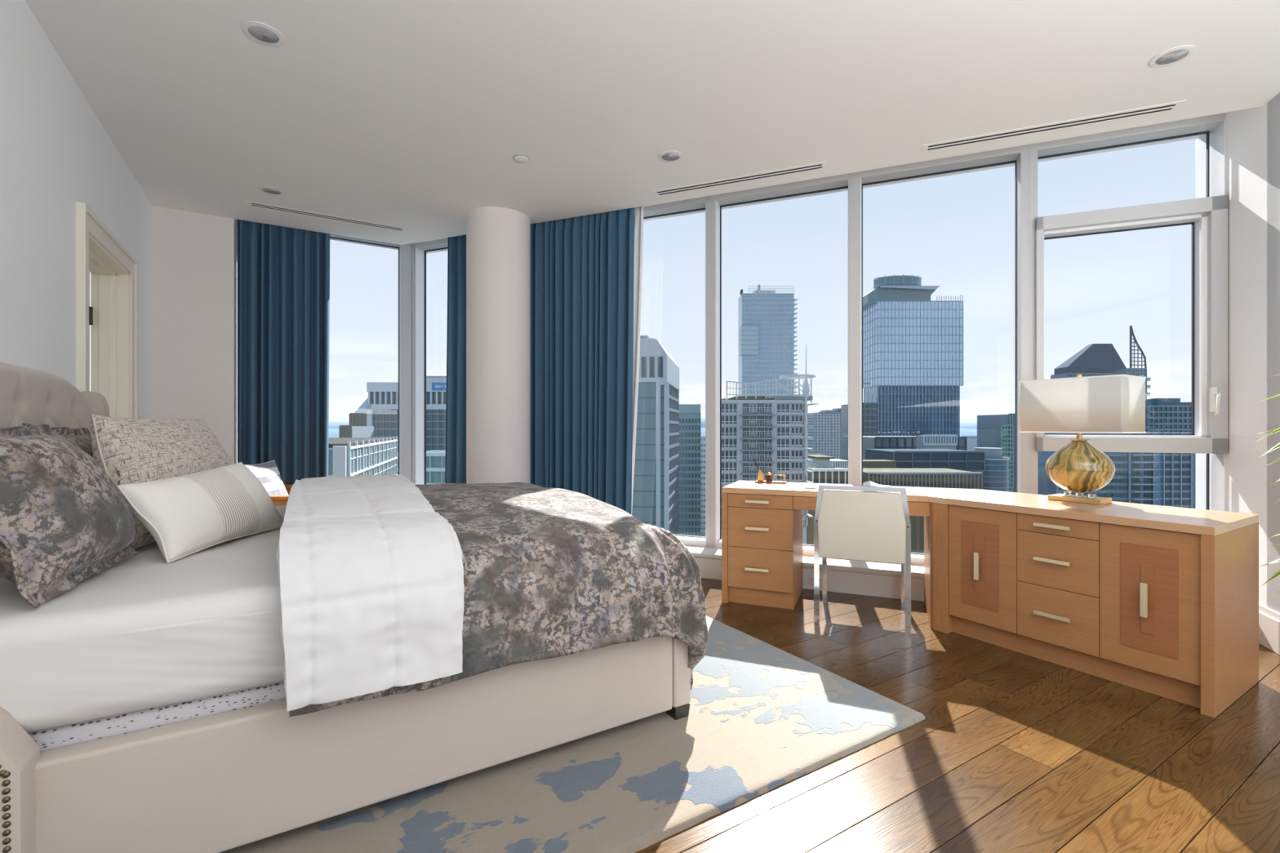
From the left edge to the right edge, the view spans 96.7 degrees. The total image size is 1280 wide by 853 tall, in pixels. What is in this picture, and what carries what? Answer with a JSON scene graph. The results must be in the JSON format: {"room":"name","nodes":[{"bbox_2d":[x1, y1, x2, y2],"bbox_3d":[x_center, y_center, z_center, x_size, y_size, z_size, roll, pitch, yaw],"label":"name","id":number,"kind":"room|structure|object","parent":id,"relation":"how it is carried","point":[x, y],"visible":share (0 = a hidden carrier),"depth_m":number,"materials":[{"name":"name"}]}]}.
{"room":"hotel room","nodes":[
{"label":"hotel room","id":0,"kind":"room"},
{"bbox_2d":[0,0,152,418],"bbox_3d":[-1.704,-0.275,0.888,0.160,2.870,9.300,0,0,-32],"label":"wall","id":1,"kind":"structure","parent":0,"point":[55,153],"depth_m":2.52,"materials":[{"name":"white paint"}]},
{"bbox_2d":[76,201,137,418],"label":"door","id":2,"kind":"structure","parent":1,"relation":"in","point":[112,316],"depth_m":3.63,"materials":[{"name":"beige wood"}]},
{"bbox_2d":[152,206,237,464],"bbox_3d":[-3.704,-0.275,4.777,0.516,2.870,0.540,0,0,-32],"label":"wall","id":3,"kind":"structure","parent":0,"point":[195,255],"depth_m":4.56,"materials":[{"name":"paint"}]},
{"bbox_2d":[466,206,530,484],"bbox_3d":[-1.162,-0.275,4.680,0.512,2.870,0.512,0,0,-32],"label":"column","id":4,"kind":"structure","parent":0,"point":[498,239],"depth_m":4.46,"materials":[{"name":"paint"}]},
{"bbox_2d":[24,0,1279,244],"bbox_3d":[1.535,-1.776,2.556,7.504,0.149,8.740,0,0,-32],"label":"ceiling","id":5,"kind":"structure","parent":0,"point":[415,116],"depth_m":2.88,"materials":[{"name":"white paint"}]},
{"bbox_2d":[241,21,284,46],"bbox_3d":[-1.638,-1.750,2.476,0.156,0.092,0.156,0,0,-32],"label":"recessed light","id":6,"kind":"object","parent":5,"relation":"in","point":[260,33],"visible":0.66,"depth_m":2.47,"materials":[{"name":"white plastic"}]},
{"bbox_2d":[258,186,284,195],"bbox_3d":[-2.668,-1.750,4.122,0.156,0.092,0.156,0,0,-32],"label":"recessed light","id":7,"kind":"object","parent":5,"relation":"in","point":[267,189],"visible":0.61,"depth_m":4.11,"materials":[{"name":"white plastic"}]},
{"bbox_2d":[245,200,407,231],"bbox_3d":[-2.525,-1.708,4.652,1.145,0.003,0.104,0,0,-32],"label":"ceiling vent","id":8,"kind":"object","parent":5,"relation":"in","point":[248,203],"visible":1,"depth_m":4.63,"materials":[{"name":"white metal"}]},
{"bbox_2d":[657,150,683,162],"bbox_3d":[0.194,-1.750,3.598,0.156,0.092,0.156,0,0,-32],"label":"recessed light","id":9,"kind":"object","parent":5,"relation":"in","point":[669,156],"visible":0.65,"depth_m":3.59,"materials":[{"name":"white plastic"}]},
{"bbox_2d":[651,161,827,196],"bbox_3d":[0.663,-1.708,3.948,1.210,0.003,0.104,0,0,23],"label":"ceiling vent","id":10,"kind":"object","parent":5,"relation":"in","point":[820,166],"visible":1,"depth_m":3.93,"materials":[{"name":"white metal"}]},
{"bbox_2d":[921,100,1186,152],"bbox_3d":[2.309,-1.708,3.263,1.235,0.003,0.104,0,0,23],"label":"ceiling vent","id":11,"kind":"object","parent":5,"relation":"in","point":[1174,106],"visible":1,"depth_m":3.23,"materials":[{"name":"white metal"}]},
{"bbox_2d":[1149,44,1195,67],"bbox_3d":[2.456,-1.750,2.627,0.156,0.092,0.156,0,0,-32],"label":"recessed light","id":12,"kind":"object","parent":5,"relation":"in","point":[1173,55],"visible":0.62,"depth_m":2.62,"materials":[{"name":"white plastic"}]},
{"bbox_2d":[684,545,924,578],"bbox_3d":[0.444,1.077,4.600,6.525,0.165,0.405,0,0,23],"label":"window sill","id":13,"kind":"structure","parent":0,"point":[693,556],"depth_m":3.95,"materials":[{"name":"white paint"}]},
{"bbox_2d":[413,238,448,484],"bbox_3d":[-1.815,-0.463,5.647,0.970,2.875,0.168,0,0,23],"label":"window frame","id":14,"kind":"structure","parent":13,"relation":"attached to","point":[420,248],"depth_m":5.80,"materials":[{"name":"silver metal"}]},
{"bbox_2d":[643,196,706,546],"bbox_3d":[0.080,-0.455,4.856,1.065,2.890,0.172,0,0,23],"label":"window","id":15,"kind":"structure","parent":13,"relation":"attached to","point":[700,203],"depth_m":4.68,"materials":[{"name":"silver metal"}]},
{"bbox_2d":[706,173,848,555],"bbox_3d":[1.067,-0.455,4.446,1.091,2.890,0.172,0,0,23],"label":"window","id":16,"kind":"structure","parent":13,"relation":"attached to","point":[714,203],"depth_m":4.56,"materials":[{"name":"silver metal"}]},
{"bbox_2d":[694,557,924,601],"bbox_3d":[0.462,1.085,4.363,6.300,0.150,0.018,0,0,23],"label":"wall","id":17,"kind":"structure","parent":13,"relation":"attached to","point":[837,581],"depth_m":3.93,"materials":[{"name":"white paint"}]},
{"bbox_2d":[808,573,822,586],"bbox_3d":[1.250,1.085,4.020,0.110,0.080,0.011,0,0,23],"label":"wall outlet","id":18,"kind":"object","parent":17,"relation":"attached to","point":[811,575],"visible":0.41,"depth_m":4.03,"materials":[{"name":"white plastic"}]},
{"bbox_2d":[810,576,813,582],"bbox_3d":[1.226,1.085,4.027,0.032,0.046,0.004,0,0,23],"label":"socket","id":19,"kind":"object","parent":18,"relation":"attached to","point":[811,577],"depth_m":4.03,"materials":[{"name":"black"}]},
{"bbox_2d":[848,146,1020,564],"bbox_3d":[2.061,-0.455,4.032,1.082,2.890,0.172,0,0,23],"label":"window","id":20,"kind":"structure","parent":13,"relation":"attached to","point":[857,180],"depth_m":4.14,"materials":[{"name":"silver metal"}]},
{"bbox_2d":[1016,113,1228,511],"bbox_3d":[3.030,-0.455,3.557,1.108,2.890,0.304,0,0,23],"label":"window","id":21,"kind":"structure","parent":13,"relation":"attached to","point":[1208,216],"depth_m":3.49,"materials":[{"name":"silver metal"}]},
{"bbox_2d":[410,111,1226,253],"bbox_3d":[-0.205,-1.911,4.553,8.161,0.119,2.325,0,0,11],"label":"wall","id":22,"kind":"structure","parent":0,"point":[1195,136],"depth_m":4.13,"materials":[{"name":"white paint"}]},
{"bbox_2d":[236,219,329,484],"bbox_3d":[-3.066,-0.346,4.916,0.685,2.982,0.119,0,0,-32],"label":"curtain","id":23,"kind":"object","parent":22,"relation":"hanging from","point":[283,273],"visible":0.68,"depth_m":4.92,"materials":[{"name":"blue fabric"}]},
{"bbox_2d":[444,234,466,484],"bbox_3d":[-1.589,-0.346,5.129,0.474,2.982,0.102,0,0,26],"label":"curtain","id":24,"kind":"object","parent":22,"relation":"hanging from","point":[455,406],"visible":0.35,"depth_m":5.16,"materials":[{"name":"blue fabric"}]},
{"bbox_2d":[530,207,634,514],"bbox_3d":[-0.552,-0.346,4.710,1.102,2.982,0.104,0,0,23],"label":"curtain","id":25,"kind":"object","parent":22,"relation":"hanging from","point":[582,268],"visible":0.66,"depth_m":4.66,"materials":[{"name":"blue fabric"}]},
{"bbox_2d":[631,205,643,515],"bbox_3d":[-0.219,-0.438,4.779,0.534,2.797,0.090,0,0,24],"label":"sheer curtain","id":26,"kind":"object","parent":22,"relation":"hanging from","point":[638,211],"visible":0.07,"depth_m":4.69,"materials":[{"name":"white fabric"}]},
{"bbox_2d":[635,577,1279,852],"bbox_3d":[1.653,1.185,2.840,10.153,0.050,9.500,0,0,-32],"label":"floor","id":27,"kind":"structure","parent":0,"point":[1012,751],"depth_m":1.94,"materials":[{"name":"brown wood"}]},
{"bbox_2d":[269,472,293,506],"bbox_3d":[-2.560,0.760,4.115,0.680,0.800,0.774,0,0,0],"label":"armchair","id":28,"kind":"object","parent":27,"relation":"on","point":[278,500],"visible":0.02,"depth_m":3.74,"materials":[{"name":"brown wood"}]},
{"bbox_2d":[244,460,288,495],"bbox_3d":[-2.688,0.480,4.070,0.213,0.448,0.468,0,0,-1],"label":"plaid cushion","id":29,"kind":"object","parent":28,"relation":"on","point":[268,473],"visible":0.37,"depth_m":4.09,"materials":[{"name":"fabric"}]},
{"bbox_2d":[219,615,925,852],"bbox_3d":[-0.675,1.149,2.667,2.657,0.022,2.605,0,0,-32],"label":"rug","id":30,"kind":"object","parent":27,"relation":"on","point":[762,717],"visible":0.26,"depth_m":1.86,"materials":[{"name":"fabric"}]},
{"bbox_2d":[0,361,690,852],"bbox_3d":[-1.299,0.456,2.536,2.250,1.367,2.241,0,0,-32],"label":"bed","id":31,"kind":"object","parent":30,"relation":"on","point":[219,783],"visible":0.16,"depth_m":1.57,"materials":[{"name":"fabric"}]},
{"bbox_2d":[27,681,286,751],"bbox_3d":[-1.269,0.858,2.554,2.000,0.275,1.916,0,0,-32],"label":"box spring","id":32,"kind":"object","parent":31,"relation":"on","point":[65,735],"visible":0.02,"depth_m":1.45,"materials":[{"name":"white fabric"}]},
{"bbox_2d":[0,505,286,733],"bbox_3d":[-1.279,0.580,2.546,2.025,0.277,2.023,0,0,-32],"label":"sheet","id":33,"kind":"object","parent":32,"relation":"on","point":[144,631],"visible":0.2,"depth_m":1.44,"materials":[{"name":"white fabric"}]},
{"bbox_2d":[22,422,93,458],"bbox_3d":[-2.107,0.213,2.155,0.156,0.448,0.684,0,0,-32],"label":"floral sham","id":34,"kind":"object","parent":33,"relation":"on","point":[80,437],"visible":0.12,"depth_m":2.10,"materials":[{"name":"fabric"}]},
{"bbox_2d":[0,426,138,608],"bbox_3d":[-1.645,0.217,1.583,0.331,0.442,0.625,0,0,-32],"label":"floral sham","id":35,"kind":"object","parent":33,"relation":"on","point":[64,521],"visible":1,"depth_m":1.45,"materials":[{"name":"fabric"}]},
{"bbox_2d":[90,414,231,548],"bbox_3d":[-1.930,0.198,2.313,0.306,0.485,0.800,0,0,-8],"label":"pillow","id":36,"kind":"object","parent":33,"relation":"on","point":[130,451],"visible":0.52,"depth_m":2.17,"materials":[{"name":"beige fabric"}]},
{"bbox_2d":[115,462,284,563],"bbox_3d":[-1.627,0.299,2.171,0.222,0.288,0.675,0,0,-5],"label":"lumbar cushion","id":37,"kind":"object","parent":33,"relation":"on","point":[185,515],"visible":1,"depth_m":2.02,"materials":[{"name":"fabric"}]},
{"bbox_2d":[288,482,707,716],"bbox_3d":[-0.853,0.680,2.799,1.489,0.748,2.267,0,0,-32],"label":"duvet","id":38,"kind":"object","parent":33,"relation":"on","point":[549,572],"visible":0.64,"depth_m":2.00,"materials":[{"name":"fabric"}]},
{"bbox_2d":[275,474,465,711],"bbox_3d":[-1.276,0.485,2.543,0.518,0.492,2.323,0,0,-30],"label":"throw blanket","id":39,"kind":"object","parent":38,"relation":"on","point":[371,577],"visible":1,"depth_m":1.60,"materials":[{"name":"fabric"}]},
{"bbox_2d":[813,484,911,636],"bbox_3d":[1.362,0.751,3.488,0.515,0.817,0.578,0,0,23],"label":"desk chair","id":40,"kind":"object","parent":27,"relation":"on","point":[873,525],"visible":1,"depth_m":3.22,"materials":[{"name":"white leather"}]},
{"bbox_2d":[721,480,1258,718],"bbox_3d":[1.738,0.780,3.360,2.643,0.760,0.972,0,0,40],"label":"desk","id":41,"kind":"object","parent":27,"relation":"on","point":[1158,600],"visible":0.94,"depth_m":2.70,"materials":[{"name":"brown wood"}]},
{"bbox_2d":[751,453,786,484],"bbox_3d":[0.917,0.298,4.043,0.245,0.202,0.080,0,0,23],"label":"ornament","id":42,"kind":"object","parent":41,"relation":"on","point":[761,476],"visible":1,"depth_m":4.03,"materials":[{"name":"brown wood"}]},
{"bbox_2d":[862,481,890,487],"bbox_3d":[1.573,0.383,3.781,0.170,0.026,0.110,0,0,23],"label":"paper sheet","id":43,"kind":"object","parent":41,"relation":"on","point":[866,483],"visible":1,"depth_m":3.78,"materials":[{"name":"white paper"}]},
{"bbox_2d":[1018,373,1146,504],"bbox_3d":[2.348,0.059,3.038,0.297,0.682,0.465,0,0,-32],"label":"table lamp","id":44,"kind":"object","parent":41,"relation":"on","point":[1079,405],"visible":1,"depth_m":2.93,"materials":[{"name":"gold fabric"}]},
{"bbox_2d":[1254,374,1279,594],"bbox_3d":[3.162,0.436,2.389,1.072,1.448,0.632,0,0,27],"label":"potted plant","id":45,"kind":"object","parent":27,"relation":"on","point":[1277,573],"visible":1,"depth_m":2.39,"materials":[{"name":"green plant"}]},
{"bbox_2d":[1195,92,1279,613],"bbox_3d":[4.999,-0.345,2.636,3.395,3.010,0.850,0,0,23],"label":"wall","id":46,"kind":"structure","parent":0,"point":[1252,153],"depth_m":3.10,"materials":[{"name":"white paint"}]},
{"bbox_2d":[1258,604,1279,654],"bbox_3d":[4.878,1.058,2.370,3.415,0.205,0.305,0,0,23],"label":"baseboard","id":47,"kind":"structure","parent":46,"relation":"attached to","point":[1268,619],"depth_m":2.96,"materials":[{"name":"white paint"}]},
{"label":"outside","id":48,"kind":"structure","parent":0,"visible":0},
{"bbox_3d":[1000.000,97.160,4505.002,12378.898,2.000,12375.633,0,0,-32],"label":"ground","id":49,"kind":"structure","parent":48,"visible":0},
{"bbox_2d":[338,425,373,437],"bbox_3d":[-72.385,47.917,145.850,3.116,96.487,12.300,0,0,0],"label":"building","id":50,"kind":"structure","parent":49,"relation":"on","point":[344,431],"depth_m":142.30,"materials":[{"name":"grey concrete"}]},
{"bbox_2d":[349,397,368,426],"bbox_3d":[-112.599,41.193,244.850,9.846,109.935,30.300,0,0,0],"label":"building","id":51,"kind":"structure","parent":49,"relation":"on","point":[358,418],"depth_m":229.75,"materials":[{"name":"grey concrete"}]},
{"bbox_2d":[328,435,397,476],"bbox_3d":[-49.973,48.888,72.966,30.300,94.545,37.184,0,0,-16],"label":"office block","id":52,"kind":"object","parent":49,"relation":"on","point":[347,456],"visible":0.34,"depth_m":68.78,"materials":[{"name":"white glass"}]},
{"bbox_2d":[366,376,446,452],"bbox_3d":[-66.112,40.281,184.470,30.382,111.759,31.060,0,0,0],"label":"office tower","id":53,"kind":"structure","parent":49,"relation":"on","point":[382,407],"depth_m":169.98,"materials":[{"name":"grey concrete"}]},
{"bbox_2d":[397,449,445,484],"bbox_3d":[-40.495,50.595,119.850,13.689,91.131,20.300,0,0,0],"label":"block","id":54,"kind":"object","parent":49,"relation":"on","point":[435,459],"visible":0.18,"depth_m":109.99,"materials":[{"name":"blue glass"}]},
{"bbox_2d":[328,417,977,429],"bbox_3d":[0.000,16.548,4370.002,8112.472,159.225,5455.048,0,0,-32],"label":"ridge","id":55,"kind":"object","parent":49,"relation":"on","point":[969,425],"visible":0.02,"depth_m":4164.84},
{"bbox_2d":[328,427,977,437],"bbox_3d":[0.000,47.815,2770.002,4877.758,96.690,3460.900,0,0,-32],"label":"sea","id":56,"kind":"structure","parent":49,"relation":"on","point":[333,433],"depth_m":2562.12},
{"bbox_2d":[631,335,679,534],"bbox_3d":[-7.502,39.278,124.733,30.650,114.964,25.773,0,0,9],"label":"office tower","id":57,"kind":"structure","parent":49,"relation":"on","point":[655,494],"depth_m":110.47,"materials":[{"name":"glass"}]},
{"bbox_2d":[640,335,649,338],"bbox_3d":[-1.969,-17.654,117.214,8.000,1.100,6.000,0,0,9],"label":"plant","id":58,"kind":"object","parent":57,"relation":"on","point":[641,336],"depth_m":113.76,"materials":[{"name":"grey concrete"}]},
{"bbox_2d":[679,404,701,536],"bbox_3d":[13.022,45.154,161.940,6.054,102.012,24.120,0,0,0],"label":"office tower","id":59,"kind":"structure","parent":49,"relation":"on","point":[690,415],"depth_m":149.94,"materials":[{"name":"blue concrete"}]},
{"bbox_2d":[700,440,705,536],"bbox_3d":[21.506,50.442,204.850,3.223,91.436,30.300,0,0,0],"label":"block","id":60,"kind":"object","parent":49,"relation":"on","point":[703,442],"visible":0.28,"depth_m":189.72,"materials":[{"name":"grey concrete"}]},
{"bbox_2d":[737,284,797,397],"bbox_3d":[86.171,0.162,386.220,37.909,191.995,15.560,0,0,0],"label":"tower","id":61,"kind":"structure","parent":49,"relation":"on","point":[766,317],"depth_m":379.99,"materials":[{"name":"glass"}]},
{"bbox_2d":[721,344,818,544],"bbox_3d":[14.134,43.634,69.500,11.235,105.051,17.000,0,0,0],"label":"apartment building","id":62,"kind":"structure","parent":49,"relation":"on","point":[774,429],"depth_m":61.90,"materials":[{"name":"concrete"}]},
{"bbox_2d":[730,395,768,398],"bbox_3d":[13.184,-3.236,71.500,3.747,0.681,9.000,0,0,0],"label":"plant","id":63,"kind":"object","parent":62,"relation":"on","point":[738,397],"depth_m":67.01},
{"bbox_2d":[807,454,835,467],"bbox_3d":[24.322,50.077,77.750,2.466,92.166,6.500,0,0,0],"label":"house","id":64,"kind":"structure","parent":49,"relation":"on","point":[819,460],"depth_m":75.01,"materials":[{"name":"concrete"}]},
{"bbox_2d":[807,413,840,459],"bbox_3d":[64.387,45.957,204.975,12.869,100.406,30.550,0,0,0],"label":"apartment block","id":65,"kind":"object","parent":49,"relation":"on","point":[825,432],"visible":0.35,"depth_m":189.77,"materials":[{"name":"grey concrete"}]},
{"bbox_2d":[807,408,840,413],"bbox_3d":[80.500,44.352,244.850,16.829,103.616,30.300,0,0,0],"label":"apartment block","id":66,"kind":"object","parent":49,"relation":"on","point":[837,411],"visible":0.13,"depth_m":230.03,"materials":[{"name":"grey concrete"}]},
{"bbox_2d":[806,467,848,545],"bbox_3d":[23.615,50.678,71.850,4.889,90.964,4.300,0,0,0],"label":"block","id":67,"kind":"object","parent":49,"relation":"on","point":[820,475],"visible":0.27,"depth_m":70.00,"materials":[{"name":"white concrete"}]},
{"bbox_2d":[830,458,848,468],"bbox_3d":[37.269,51.232,110.850,3.662,89.856,12.300,0,0,0],"label":"block","id":68,"kind":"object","parent":49,"relation":"on","point":[834,463],"visible":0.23,"depth_m":104.80,"materials":[{"name":"white"}]},
{"bbox_2d":[840,382,878,459],"bbox_3d":[59.880,42.289,156.850,5.715,107.741,14.300,0,0,0],"label":"tower","id":69,"kind":"structure","parent":49,"relation":"on","point":[870,410],"depth_m":150.01,"materials":[{"name":"grey concrete"}]},
{"bbox_2d":[862,459,896,468],"bbox_3d":[37.681,50.824,92.000,5.736,90.671,4.000,0,0,0],"label":"block","id":70,"kind":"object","parent":49,"relation":"on","point":[867,464],"visible":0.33,"depth_m":89.99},
{"bbox_2d":[841,435,967,460],"bbox_3d":[59.143,49.159,129.850,19.421,94.002,20.300,0,0,0],"label":"block","id":71,"kind":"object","parent":49,"relation":"on","point":[868,442],"visible":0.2,"depth_m":120.01,"materials":[{"name":"stone"}]},
{"bbox_2d":[862,274,963,436],"bbox_3d":[97.421,20.893,208.428,32.610,150.534,17.144,0,0,0],"label":"glass tower","id":72,"kind":"structure","parent":49,"relation":"on","point":[913,343],"depth_m":200.00,"materials":[{"name":"blue glass"}]},
{"bbox_2d":[862,468,982,553],"bbox_3d":[39.086,51.198,82.350,15.509,89.924,9.300,0,0,0],"label":"block","id":73,"kind":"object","parent":49,"relation":"on","point":[919,477],"visible":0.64,"depth_m":78.00,"materials":[{"name":"grey concrete"}]},
{"bbox_2d":[865,448,985,489],"bbox_3d":[49.901,50.119,100.850,15.233,92.082,12.300,0,0,0],"label":"block","id":74,"kind":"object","parent":49,"relation":"on","point":[958,460],"visible":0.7,"depth_m":95.00,"materials":[{"name":"glass"}]},
{"bbox_2d":[916,434,957,449],"bbox_3d":[59.604,48.880,114.350,6.657,94.559,3.300,0,0,0],"label":"block","id":75,"kind":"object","parent":49,"relation":"on","point":[926,441],"visible":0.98,"depth_m":112.93,"materials":[{"name":"grey concrete"}]},
{"bbox_2d":[960,435,977,438],"bbox_3d":[191.648,50.731,334.850,22.802,90.858,30.300,0,0,0],"label":"block","id":76,"kind":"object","parent":49,"relation":"on","point":[967,437],"visible":0.1,"depth_m":319.67,"materials":[{"name":"grey concrete"}]},
{"bbox_2d":[967,438,977,450],"bbox_3d":[127.154,50.261,219.850,18.277,91.798,20.300,0,0,0],"label":"block","id":77,"kind":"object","parent":49,"relation":"on","point":[971,442],"visible":0.12,"depth_m":209.75,"materials":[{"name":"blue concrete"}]},
{"bbox_2d":[974,447,1009,491],"bbox_3d":[66.462,50.099,108.000,6.315,92.122,6.315,0,0,0],"label":"round tower","id":78,"kind":"structure","parent":49,"relation":"on","point":[996,474],"depth_m":105.29,"materials":[{"name":"glass"}]},
{"bbox_2d":[977,413,1014,492],"bbox_3d":[112.648,46.134,177.850,5.157,100.053,16.300,0,0,0],"label":"tower","id":79,"kind":"structure","parent":49,"relation":"on","point":[988,420],"depth_m":175.51,"materials":[{"name":"glass"}]},
{"bbox_2d":[978,424,1013,492],"bbox_3d":[96.758,47.856,154.850,3.267,96.607,10.300,0,0,0],"label":"tower","id":80,"kind":"structure","parent":49,"relation":"on","point":[1002,436],"depth_m":150.01,"materials":[{"name":"green glass"}]},
{"bbox_2d":[1050,343,1126,378],"bbox_3d":[168.923,32.561,213.880,23.377,127.198,8.240,0,0,0],"label":"tower","id":81,"kind":"structure","parent":49,"relation":"on","point":[1095,359],"depth_m":210.93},
{"bbox_2d":[1037,431,1195,508],"bbox_3d":[61.808,48.425,72.600,21.154,95.469,6.800,0,0,0],"label":"building","id":82,"kind":"structure","parent":49,"relation":"on","point":[1164,479],"depth_m":69.97,"materials":[{"name":"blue glass"}]},
{"bbox_2d":[1115,325,1150,399],"bbox_3d":[171.366,30.747,197.875,9.125,130.826,6.250,0,0,0],"label":"tower","id":83,"kind":"structure","parent":49,"relation":"on","point":[1137,371],"depth_m":195.08,"materials":[{"name":"stone"}]},
{"bbox_2d":[1145,398,1191,431],"bbox_3d":[142.830,44.330,152.850,18.217,103.660,6.300,0,0,0],"label":"block","id":84,"kind":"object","parent":49,"relation":"on","point":[1162,415],"visible":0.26,"depth_m":150.01,"materials":[{"name":"blue glass"}]},
{"bbox_3d":[-2.851,1.077,5.397,1.590,0.165,0.420,0,0,-32],"label":"wall","id":85,"kind":"structure","parent":0,"visible":0},
{"bbox_2d":[234,218,414,483],"bbox_3d":[-2.911,-0.455,5.477,1.613,2.890,0.180,0,0,-32],"label":"window","id":86,"kind":"structure","parent":85,"relation":"in","point":[406,251],"depth_m":5.72,"materials":[{"name":"silver metal"}]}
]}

